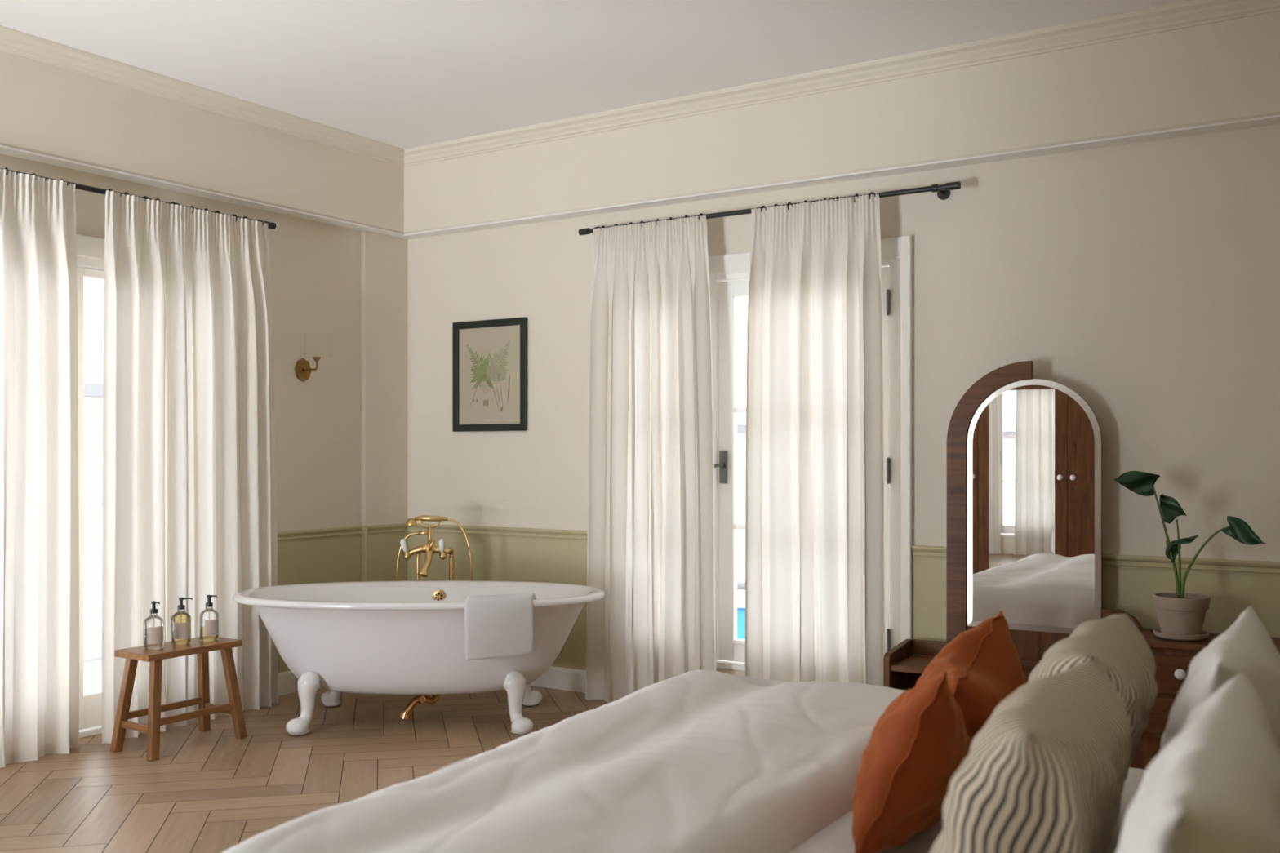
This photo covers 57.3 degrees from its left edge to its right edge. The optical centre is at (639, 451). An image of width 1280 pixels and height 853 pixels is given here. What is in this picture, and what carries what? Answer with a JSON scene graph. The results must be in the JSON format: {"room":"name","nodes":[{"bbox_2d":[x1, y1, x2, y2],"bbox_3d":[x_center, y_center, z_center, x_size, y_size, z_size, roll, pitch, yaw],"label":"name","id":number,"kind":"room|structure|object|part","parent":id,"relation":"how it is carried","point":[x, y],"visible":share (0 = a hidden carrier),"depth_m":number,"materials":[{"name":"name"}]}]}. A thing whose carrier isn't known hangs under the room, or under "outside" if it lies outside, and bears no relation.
{"room":"hotel room","nodes":[
{"label":"hotel room","id":0,"kind":"room"},
{"bbox_2d":[83,671,102,693],"bbox_3d":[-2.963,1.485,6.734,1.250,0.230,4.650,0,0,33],"label":"window pane","id":1,"kind":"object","parent":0,"point":[92,682],"depth_m":6.94,"materials":[{"name":"glass"}]},
{"bbox_2d":[83,501,102,662],"bbox_3d":[-3.511,0.835,6.758,0.044,1.071,5.040,0,0,33],"label":"balcony railing","id":2,"kind":"object","parent":1,"relation":"on","point":[86,504],"visible":0.02,"depth_m":7.06,"materials":[{"name":"grey metal"}]},
{"bbox_3d":[-3.511,1.250,6.758,0.028,0.027,5.000,0,0,33],"label":"rail","id":3,"kind":"part","parent":2,"relation":"part of","materials":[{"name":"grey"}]},
{"bbox_3d":[-3.511,0.320,6.758,0.044,0.042,5.000,0,0,33],"label":"rail","id":4,"kind":"part","parent":2,"relation":"part of","materials":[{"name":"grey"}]},
{"bbox_2d":[0,153,360,532],"bbox_3d":[-3.312,-0.340,4.749,0.300,3.380,6.930,0,0,33],"label":"wall","id":5,"kind":"structure","parent":0,"point":[315,267],"depth_m":6.70,"materials":[{"name":"beige paint"}]},
{"bbox_2d":[75,234,104,738],"bbox_3d":[-2.698,0.165,5.502,0.125,2.370,1.780,0,0,33],"label":"window","id":6,"kind":"structure","parent":5,"relation":"in","point":[90,250],"depth_m":5.54,"materials":[{"name":"white paint"}]},
{"bbox_3d":[-2.655,0.165,5.474,0.024,2.370,1.780,0,0,33],"label":"casing","id":7,"kind":"part","parent":6,"relation":"part of","materials":[{"name":"white paint"}]},
{"bbox_2d":[0,168,275,229],"bbox_3d":[-2.633,-1.208,5.359,0.188,0.060,2.260,0,0,33],"label":"curtain rod","id":8,"kind":"object","parent":5,"relation":"attached to","point":[270,225],"visible":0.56,"depth_m":5.42,"materials":[{"name":"black metal"}]},
{"bbox_2d":[0,167,79,768],"bbox_3d":[-2.812,0.059,4.889,0.122,2.574,1.006,0,0,33],"label":"curtain","id":9,"kind":"object","parent":8,"relation":"hanging from","point":[39,508],"visible":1,"depth_m":5.12,"materials":[{"name":"fabric"}]},
{"bbox_2d":[102,188,278,743],"bbox_3d":[-2.213,0.059,5.838,0.126,2.574,1.021,0,0,33],"label":"curtain","id":10,"kind":"object","parent":8,"relation":"hanging from","point":[189,464],"visible":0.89,"depth_m":5.76,"materials":[{"name":"fabric"}]},
{"bbox_2d":[0,50,404,234],"bbox_3d":[-3.140,-1.583,4.639,0.110,0.495,6.330,0,0,33],"label":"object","id":11,"kind":"structure","parent":5,"relation":"attached to","point":[46,109],"depth_m":5.87,"materials":[{"name":"beige paint"}]},
{"bbox_2d":[0,25,404,167],"bbox_3d":[-3.093,-1.788,4.543,0.072,0.085,6.220,0,0,33],"label":"trim","id":12,"kind":"structure","parent":5,"relation":"attached to","point":[14,42],"depth_m":5.83,"materials":[{"name":"beige paint"}]},
{"bbox_2d":[0,145,414,239],"bbox_3d":[-3.138,-1.329,4.638,0.114,0.009,6.330,0,0,33],"label":"trim","id":13,"kind":"structure","parent":5,"relation":"attached to","point":[6,150],"depth_m":5.92,"materials":[{"name":"white paint"}]},
{"bbox_2d":[278,671,297,695],"bbox_3d":[-1.914,1.289,6.626,0.019,0.122,0.940,0,0,33],"label":"baseboard","id":14,"kind":"structure","parent":5,"relation":"attached to","point":[287,681],"depth_m":6.53,"materials":[{"name":"white paint"}]},
{"bbox_2d":[295,356,320,381],"bbox_3d":[-1.829,-0.538,6.596,0.207,0.275,0.180,0,0,33],"label":"wall sconce","id":15,"kind":"object","parent":5,"relation":"attached to","point":[303,369],"visible":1,"depth_m":6.63,"materials":[{"name":"gold metal"}]},
{"bbox_3d":[-1.861,-0.482,6.617,0.116,0.057,0.024,0,0,33],"label":"arm","id":16,"kind":"part","parent":15,"relation":"part of","materials":[{"name":"gold metal"}]},
{"bbox_2d":[277,525,364,672],"bbox_3d":[-1.915,0.897,6.627,0.030,0.905,0.940,0,0,33],"label":"trim","id":17,"kind":"structure","parent":5,"relation":"attached to","point":[326,555],"depth_m":6.73,"materials":[{"name":"green paint"}]},
{"bbox_2d":[360,525,364,581],"bbox_3d":[-1.668,0.897,7.009,0.035,0.905,0.030,0,0,33],"label":"trim","id":18,"kind":"structure","parent":5,"relation":"attached to","point":[362,528],"depth_m":7.01,"materials":[{"name":"green paint"}]},
{"bbox_2d":[360,231,407,526],"bbox_3d":[-1.562,0.013,7.173,0.035,2.674,0.360,0,0,33],"label":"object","id":19,"kind":"structure","parent":5,"relation":"attached to","point":[384,258],"depth_m":7.14,"materials":[{"name":"beige paint"}]},
{"bbox_2d":[0,685,608,852],"bbox_3d":[-0.807,1.400,3.146,5.690,0.100,6.370,0,0,33],"label":"floor","id":20,"kind":"structure","parent":0,"point":[212,791],"depth_m":4.94,"materials":[{"name":"brown wood"}]},
{"bbox_2d":[110,635,247,760],"bbox_3d":[-2.119,1.122,5.399,0.305,0.464,0.510,0,0,33],"label":"stool","id":21,"kind":"object","parent":20,"relation":"on","point":[132,655],"visible":0.98,"depth_m":5.29,"materials":[{"name":"brown wood"}]},
{"bbox_3d":[-2.325,1.135,5.281,0.121,0.438,0.052,0,0,-12],"label":"leg","id":22,"kind":"part","parent":21,"relation":"part of","materials":[{"name":"brown wood"}]},
{"bbox_2d":[143,600,164,649],"bbox_3d":[-2.198,0.782,5.294,0.086,0.213,0.087,0,0,-35],"label":"soap bottle","id":23,"kind":"object","parent":21,"relation":"on","point":[156,634],"visible":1,"depth_m":5.28,"materials":[{"name":"clear glass"}]},
{"bbox_3d":[-2.140,1.135,5.162,0.052,0.438,0.121,0,0,-12],"label":"leg","id":24,"kind":"part","parent":21,"relation":"part of","materials":[{"name":"brown wood"}]},
{"bbox_3d":[-2.119,0.905,5.399,0.250,0.030,0.500,0,0,33],"label":"seat","id":25,"kind":"part","parent":21,"relation":"part of","materials":[{"name":"brown wood"}]},
{"bbox_2d":[171,597,192,644],"bbox_3d":[-2.125,0.782,5.426,0.086,0.213,0.087,0,0,20],"label":"soap bottle","id":26,"kind":"object","parent":21,"relation":"on","point":[180,630],"visible":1,"depth_m":5.42,"materials":[{"name":"clear glass"}]},
{"bbox_3d":[-2.099,1.135,5.635,0.052,0.438,0.121,0,0,-12],"label":"leg","id":27,"kind":"part","parent":21,"relation":"part of","materials":[{"name":"brown wood"}]},
{"bbox_2d":[199,595,218,641],"bbox_3d":[-2.030,0.782,5.519,0.086,0.213,0.087,0,0,-39],"label":"soap bottle","id":28,"kind":"object","parent":21,"relation":"on","point":[211,626],"visible":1,"depth_m":5.51,"materials":[{"name":"clear glass"}]},
{"bbox_3d":[-1.913,1.135,5.516,0.121,0.438,0.052,0,0,-12],"label":"leg","id":29,"kind":"part","parent":21,"relation":"part of","materials":[{"name":"brown wood"}]},
{"bbox_2d":[232,580,604,735],"bbox_3d":[-1.103,1.026,5.912,1.861,0.650,0.985,0,0,-1],"label":"bathtub","id":30,"kind":"object","parent":20,"relation":"on","point":[372,637],"visible":0.98,"depth_m":5.62,"materials":[{"name":"white ceramic"}]},
{"bbox_2d":[253,586,586,602],"bbox_3d":[-1.103,0.929,5.912,1.676,0.399,0.812,0,0,-1],"label":"basin","id":31,"kind":"object","parent":30,"relation":"in","point":[366,594],"depth_m":6.26,"materials":[{"name":"white ceramic"}]},
{"bbox_2d":[464,592,536,661],"bbox_3d":[-0.653,0.822,5.539,0.382,0.298,0.182,0,0,-20],"label":"towel","id":32,"kind":"object","parent":30,"relation":"on","point":[496,626],"visible":0.99,"depth_m":5.46,"materials":[{"name":"white fabric"}]},
{"bbox_2d":[395,515,472,581],"bbox_3d":[-1.157,0.854,6.561,0.431,0.993,0.214,0,0,-1],"label":"faucet","id":33,"kind":"object","parent":20,"relation":"on","point":[429,548],"visible":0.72,"depth_m":6.57,"materials":[{"name":"gold metal"}]},
{"bbox_3d":[-1.322,0.526,6.555,0.043,0.079,0.034,0,0,-1],"label":"lever","id":34,"kind":"part","parent":33,"relation":"part of","materials":[{"name":"white ceramic"}]},
{"bbox_3d":[-1.305,0.581,6.566,0.038,0.048,0.046,0,0,-1],"label":"handle","id":35,"kind":"part","parent":33,"relation":"part of","materials":[{"name":"gold metal"}]},
{"bbox_2d":[418,530,428,535],"bbox_3d":[-1.211,0.457,6.584,0.063,0.025,0.022,0,0,-1],"label":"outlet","id":36,"kind":"object","parent":33,"relation":"attached to","point":[420,533],"depth_m":6.57,"materials":[{"name":"gold metal"}]},
{"bbox_3d":[-1.191,0.616,6.525,0.054,0.163,0.146,0,0,16],"label":"spout","id":37,"kind":"part","parent":33,"relation":"part of","materials":[{"name":"gold metal"}]},
{"bbox_3d":[-1.168,0.531,6.544,0.027,0.072,0.062,0,0,-42],"label":"diverter lever","id":38,"kind":"part","parent":33,"relation":"part of","materials":[{"name":"gold metal"}]},
{"bbox_3d":[-1.111,0.525,6.559,0.033,0.075,0.034,0,0,-1],"label":"lever","id":39,"kind":"part","parent":33,"relation":"part of","materials":[{"name":"white ceramic"}]},
{"bbox_3d":[-1.105,0.581,6.569,0.038,0.048,0.046,0,0,-1],"label":"handle","id":40,"kind":"part","parent":33,"relation":"part of","materials":[{"name":"gold metal"}]},
{"bbox_2d":[787,768,1146,852],"bbox_3d":[0.667,0.790,2.494,2.075,1.120,2.120,0,0,33],"label":"bed","id":41,"kind":"object","parent":20,"relation":"on","point":[837,837],"visible":0.02,"depth_m":2.58,"materials":[{"name":"white fabric"}]},
{"bbox_2d":[222,669,905,852],"bbox_3d":[-0.005,0.946,3.008,1.128,0.428,2.344,0,0,33],"label":"duvet","id":42,"kind":"object","parent":41,"relation":"on","point":[699,761],"visible":0.85,"depth_m":2.67,"materials":[{"name":"white fabric"}]},
{"bbox_2d":[852,671,970,852],"bbox_3d":[0.608,0.643,2.583,0.251,0.416,0.486,0,0,25],"label":"cushion","id":43,"kind":"object","parent":41,"relation":"on","point":[911,757],"visible":0.92,"depth_m":2.40,"materials":[{"name":"orange fabric"}]},
{"bbox_2d":[915,609,1024,745],"bbox_3d":[0.830,0.642,3.023,0.310,0.417,0.486,0,0,23],"label":"cushion","id":44,"kind":"object","parent":41,"relation":"on","point":[982,665],"visible":0.37,"depth_m":2.99,"materials":[{"name":"orange fabric"}]},
{"bbox_2d":[929,657,1131,852],"bbox_3d":[0.639,0.611,1.918,0.289,0.455,0.680,0,0,28],"label":"cushion","id":45,"kind":"object","parent":41,"relation":"on","point":[1046,772],"visible":1,"depth_m":1.68,"materials":[{"name":"beige fabric"}]},
{"bbox_2d":[1027,613,1157,803],"bbox_3d":[0.952,0.612,2.536,0.296,0.452,0.685,0,0,30],"label":"cushion","id":46,"kind":"object","parent":41,"relation":"on","point":[1115,641],"visible":0.37,"depth_m":2.42,"materials":[{"name":"beige fabric"}]},
{"bbox_2d":[1115,671,1279,852],"bbox_3d":[0.690,0.589,1.470,0.264,0.504,0.820,0,0,31],"label":"pillow","id":47,"kind":"object","parent":41,"relation":"on","point":[1214,788],"visible":1,"depth_m":1.30,"materials":[{"name":"white fabric"}]},
{"bbox_2d":[1159,605,1279,753],"bbox_3d":[1.104,0.588,2.228,0.261,0.506,0.821,0,0,30],"label":"pillow","id":48,"kind":"object","parent":41,"relation":"on","point":[1247,646],"visible":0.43,"depth_m":2.05,"materials":[{"name":"white fabric"}]},
{"bbox_2d":[883,360,1279,769],"bbox_3d":[1.833,0.475,4.941,1.557,1.749,0.377,0,0,30],"label":"table","id":49,"kind":"object","parent":20,"relation":"on","point":[1024,452],"visible":0.58,"depth_m":5.13,"materials":[{"name":"brown wood"}]},
{"bbox_3d":[1.178,1.113,5.333,0.030,0.475,0.345,0,0,30],"label":"panel","id":50,"kind":"part","parent":49,"relation":"part of","materials":[{"name":"brown wood"}]},
{"bbox_3d":[1.650,1.161,5.248,0.872,0.378,0.018,0,0,30],"label":"panel","id":51,"kind":"part","parent":49,"relation":"part of","materials":[{"name":"brown wood"}]},
{"bbox_2d":[890,654,1032,684],"bbox_3d":[1.566,0.959,5.103,0.872,0.027,0.313,0,0,30],"label":"shelf","id":52,"kind":"object","parent":49,"relation":"attached to","point":[913,664],"depth_m":5.19,"materials":[{"name":"brown wood"}]},
{"bbox_2d":[946,360,1102,644],"bbox_3d":[1.683,0.273,5.161,0.658,1.344,0.065,0,0,33],"label":"mirror","id":53,"kind":"object","parent":49,"relation":"on","point":[1024,452],"depth_m":5.15,"materials":[{"name":"mirror"}]},
{"bbox_3d":[2.139,1.052,4.585,0.610,0.155,0.016,0,0,30],"label":"drawer","id":54,"kind":"part","parent":49,"relation":"part of","materials":[{"name":"brown wood"}]},
{"bbox_3d":[2.139,0.878,4.585,0.610,0.153,0.016,0,0,30],"label":"drawer","id":55,"kind":"part","parent":49,"relation":"part of","materials":[{"name":"brown wood"}]},
{"bbox_3d":[2.111,0.869,4.577,0.042,0.042,0.027,0,0,30],"label":"knob","id":56,"kind":"part","parent":49,"relation":"part of","materials":[{"name":"white ceramic"}]},
{"bbox_2d":[1114,471,1266,641],"bbox_3d":[2.198,0.413,4.684,0.548,0.672,0.214,0,0,33],"label":"potted plant","id":57,"kind":"object","parent":49,"relation":"on","point":[1181,615],"visible":1,"depth_m":4.66,"materials":[{"name":"green plant"}]},
{"bbox_3d":[2.122,0.365,4.721,0.103,0.441,0.014,0,0,33],"label":"stem","id":58,"kind":"part","parent":57,"relation":"part of","materials":[{"name":"green plant"}]},
{"bbox_3d":[2.161,0.428,4.696,0.020,0.313,0.012,0,0,33],"label":"stem","id":59,"kind":"part","parent":57,"relation":"part of","materials":[{"name":"green plant"}]},
{"bbox_3d":[2.171,0.657,4.701,0.214,0.160,0.214,0,0,33],"label":"pot","id":60,"kind":"part","parent":57,"relation":"part of","materials":[{"name":"ceramic"}]},
{"bbox_3d":[2.242,0.438,4.644,0.183,0.297,0.014,0,0,33],"label":"stem","id":61,"kind":"part","parent":57,"relation":"part of","materials":[{"name":"green plant"}]},
{"bbox_2d":[364,523,408,581],"bbox_3d":[-1.535,0.897,7.156,0.030,0.905,0.360,0,0,33],"label":"trim","id":62,"kind":"structure","parent":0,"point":[382,542],"depth_m":7.14,"materials":[{"name":"green paint"}]},
{"bbox_2d":[0,0,1188,149],"bbox_3d":[-0.807,-1.930,3.146,6.250,0.200,6.930,0,0,33],"label":"ceiling","id":63,"kind":"structure","parent":0,"point":[404,74],"depth_m":5.26,"materials":[{"name":"white paint"}]},
{"bbox_2d":[407,124,1279,675],"bbox_3d":[1.107,-0.340,5.857,5.950,3.380,0.300,0,0,33],"label":"wall","id":64,"kind":"structure","parent":0,"point":[1141,280],"depth_m":5.24,"materials":[{"name":"beige paint"}]},
{"bbox_2d":[452,316,527,431],"bbox_3d":[-0.893,-0.452,6.943,0.560,0.659,0.022,0,0,33],"label":"framed print","id":65,"kind":"object","parent":64,"relation":"attached to","point":[490,357],"visible":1,"depth_m":6.94,"materials":[{"name":"black"}]},
{"bbox_3d":[-1.112,-0.452,7.083,0.042,0.656,0.022,0,0,33],"label":"frame rail","id":66,"kind":"part","parent":65,"relation":"part of","materials":[{"name":"black wood"}]},
{"bbox_2d":[466,344,493,388],"bbox_3d":[-0.948,-0.508,6.981,0.229,0.271,0.001,0,0,33],"label":"art","id":67,"kind":"object","parent":65,"relation":"attached to","point":[479,357],"depth_m":6.99},
{"bbox_3d":[-0.893,-0.760,6.943,0.557,0.042,0.022,0,0,33],"label":"frame rail","id":68,"kind":"part","parent":65,"relation":"part of","materials":[{"name":"black wood"}]},
{"bbox_2d":[469,374,510,412],"bbox_3d":[-0.896,-0.342,6.948,0.321,0.220,0.001,0,0,33],"label":"art","id":69,"kind":"object","parent":65,"relation":"attached to","point":[487,393],"depth_m":6.94,"materials":[{"name":"beige paper"}]},
{"bbox_3d":[-0.893,-0.143,6.943,0.557,0.042,0.022,0,0,33],"label":"frame rail","id":70,"kind":"part","parent":65,"relation":"part of","materials":[{"name":"black wood"}]},
{"bbox_2d":[484,339,511,381],"bbox_3d":[-0.838,-0.536,6.911,0.198,0.242,0.001,0,0,33],"label":"art","id":71,"kind":"object","parent":65,"relation":"attached to","point":[497,352],"depth_m":6.91},
{"bbox_3d":[-0.675,-0.452,6.804,0.042,0.656,0.022,0,0,33],"label":"frame rail","id":72,"kind":"part","parent":65,"relation":"part of","materials":[{"name":"black wood"}]},
{"bbox_2d":[408,523,586,670],"bbox_3d":[-0.808,0.897,6.886,1.545,0.905,0.030,0,0,33],"label":"trim","id":73,"kind":"structure","parent":64,"relation":"attached to","point":[498,553],"depth_m":6.83,"materials":[{"name":"green paint"}]},
{"bbox_2d":[530,666,586,693],"bbox_3d":[-0.809,1.289,6.885,1.545,0.122,0.019,0,0,33],"label":"baseboard","id":74,"kind":"structure","parent":64,"relation":"attached to","point":[555,677],"depth_m":6.63,"materials":[{"name":"white paint"}]},
{"bbox_2d":[578,181,960,235],"bbox_3d":[0.590,-1.208,5.922,2.110,0.060,0.148,0,0,33],"label":"curtain rod","id":75,"kind":"object","parent":64,"relation":"attached to","point":[943,191],"visible":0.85,"depth_m":5.48,"materials":[{"name":"black metal"}]},
{"bbox_2d":[585,213,715,703],"bbox_3d":[0.047,0.059,6.177,0.810,2.574,0.089,0,0,33],"label":"curtain","id":76,"kind":"object","parent":75,"relation":"hanging from","point":[651,532],"visible":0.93,"depth_m":6.18,"materials":[{"name":"fabric"}]},
{"bbox_2d":[744,191,884,686],"bbox_3d":[0.843,0.059,5.678,0.730,2.574,0.130,0,0,31],"label":"curtain","id":77,"kind":"object","parent":75,"relation":"hanging from","point":[815,549],"visible":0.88,"depth_m":5.65,"materials":[{"name":"fabric"}]},
{"bbox_3d":[1.385,-1.208,5.420,0.016,0.015,0.124,0,0,33],"label":"arm","id":78,"kind":"part","parent":75,"relation":"part of","materials":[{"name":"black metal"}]},
{"bbox_2d":[708,235,912,671],"bbox_3d":[0.577,0.160,6.037,1.725,2.370,0.168,0,0,33],"label":"door","id":79,"kind":"structure","parent":64,"relation":"in","point":[729,273],"depth_m":5.63,"materials":[{"name":"white paint"}]},
{"bbox_3d":[0.382,0.075,6.095,0.115,0.027,0.056,0,0,33],"label":"lever","id":80,"kind":"part","parent":79,"relation":"part of","materials":[{"name":"grey metal"}]},
{"bbox_3d":[0.435,0.080,6.103,0.043,0.170,0.014,0,0,33],"label":"handle plate","id":81,"kind":"part","parent":79,"relation":"part of","materials":[{"name":"grey metal"}]},
{"bbox_2d":[404,10,1279,234],"bbox_3d":[0.870,-1.583,5.765,5.650,0.495,0.110,0,0,33],"label":"frieze","id":82,"kind":"object","parent":64,"relation":"attached to","point":[1224,71],"depth_m":5.52,"materials":[{"name":"beige paint"}]},
{"bbox_2d":[404,0,1279,167],"bbox_3d":[0.867,-1.788,5.659,5.540,0.085,0.072,0,0,33],"label":"trim","id":83,"kind":"structure","parent":64,"relation":"attached to","point":[1190,13],"depth_m":5.51,"materials":[{"name":"beige paint"}]},
{"bbox_2d":[404,114,1279,238],"bbox_3d":[0.917,-1.329,5.733,5.536,0.009,0.114,0,0,33],"label":"trim","id":84,"kind":"structure","parent":64,"relation":"attached to","point":[1274,119],"depth_m":5.54,"materials":[{"name":"white paint"}]},
{"bbox_2d":[911,545,1279,657],"bbox_3d":[2.281,0.897,4.910,2.350,0.905,0.030,0,0,33],"label":"trim","id":85,"kind":"structure","parent":64,"relation":"attached to","point":[1129,582],"depth_m":4.98,"materials":[{"name":"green paint"}]},
{"label":"outside","id":86,"kind":"structure","parent":0,"visible":0},
{"bbox_3d":[-0.927,4.900,12.466,65.000,0.100,70.000,0,0,33],"label":"ground","id":87,"kind":"structure","parent":86,"visible":0},
{"bbox_2d":[83,382,102,675],"bbox_3d":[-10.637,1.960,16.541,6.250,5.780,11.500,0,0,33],"label":"apartment building","id":88,"kind":"structure","parent":87,"relation":"on","point":[92,392],"depth_m":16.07,"materials":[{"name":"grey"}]},
{"bbox_3d":[-7.415,3.100,16.142,0.005,1.360,0.960,0,0,33],"label":"pane","id":89,"kind":"part","parent":88,"relation":"part of","materials":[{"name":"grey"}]},
{"bbox_2d":[737,579,745,639],"bbox_3d":[0.791,2.915,8.992,0.760,3.870,0.760,0,0,33],"label":"water tank","id":90,"kind":"object","parent":87,"relation":"on","point":[740,583],"visible":0.15,"depth_m":8.64,"materials":[{"name":"blue"}]},
{"bbox_3d":[0.791,1.099,8.992,0.760,0.098,0.760,0,0,33],"label":"lid","id":91,"kind":"part","parent":90,"relation":"part of","materials":[{"name":"white"}]},
{"bbox_2d":[737,423,746,580],"bbox_3d":[5.170,2.160,23.849,12.500,5.380,6.250,0,0,33],"label":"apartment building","id":92,"kind":"structure","parent":87,"relation":"on","point":[741,428],"depth_m":22.49,"materials":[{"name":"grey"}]}
]}

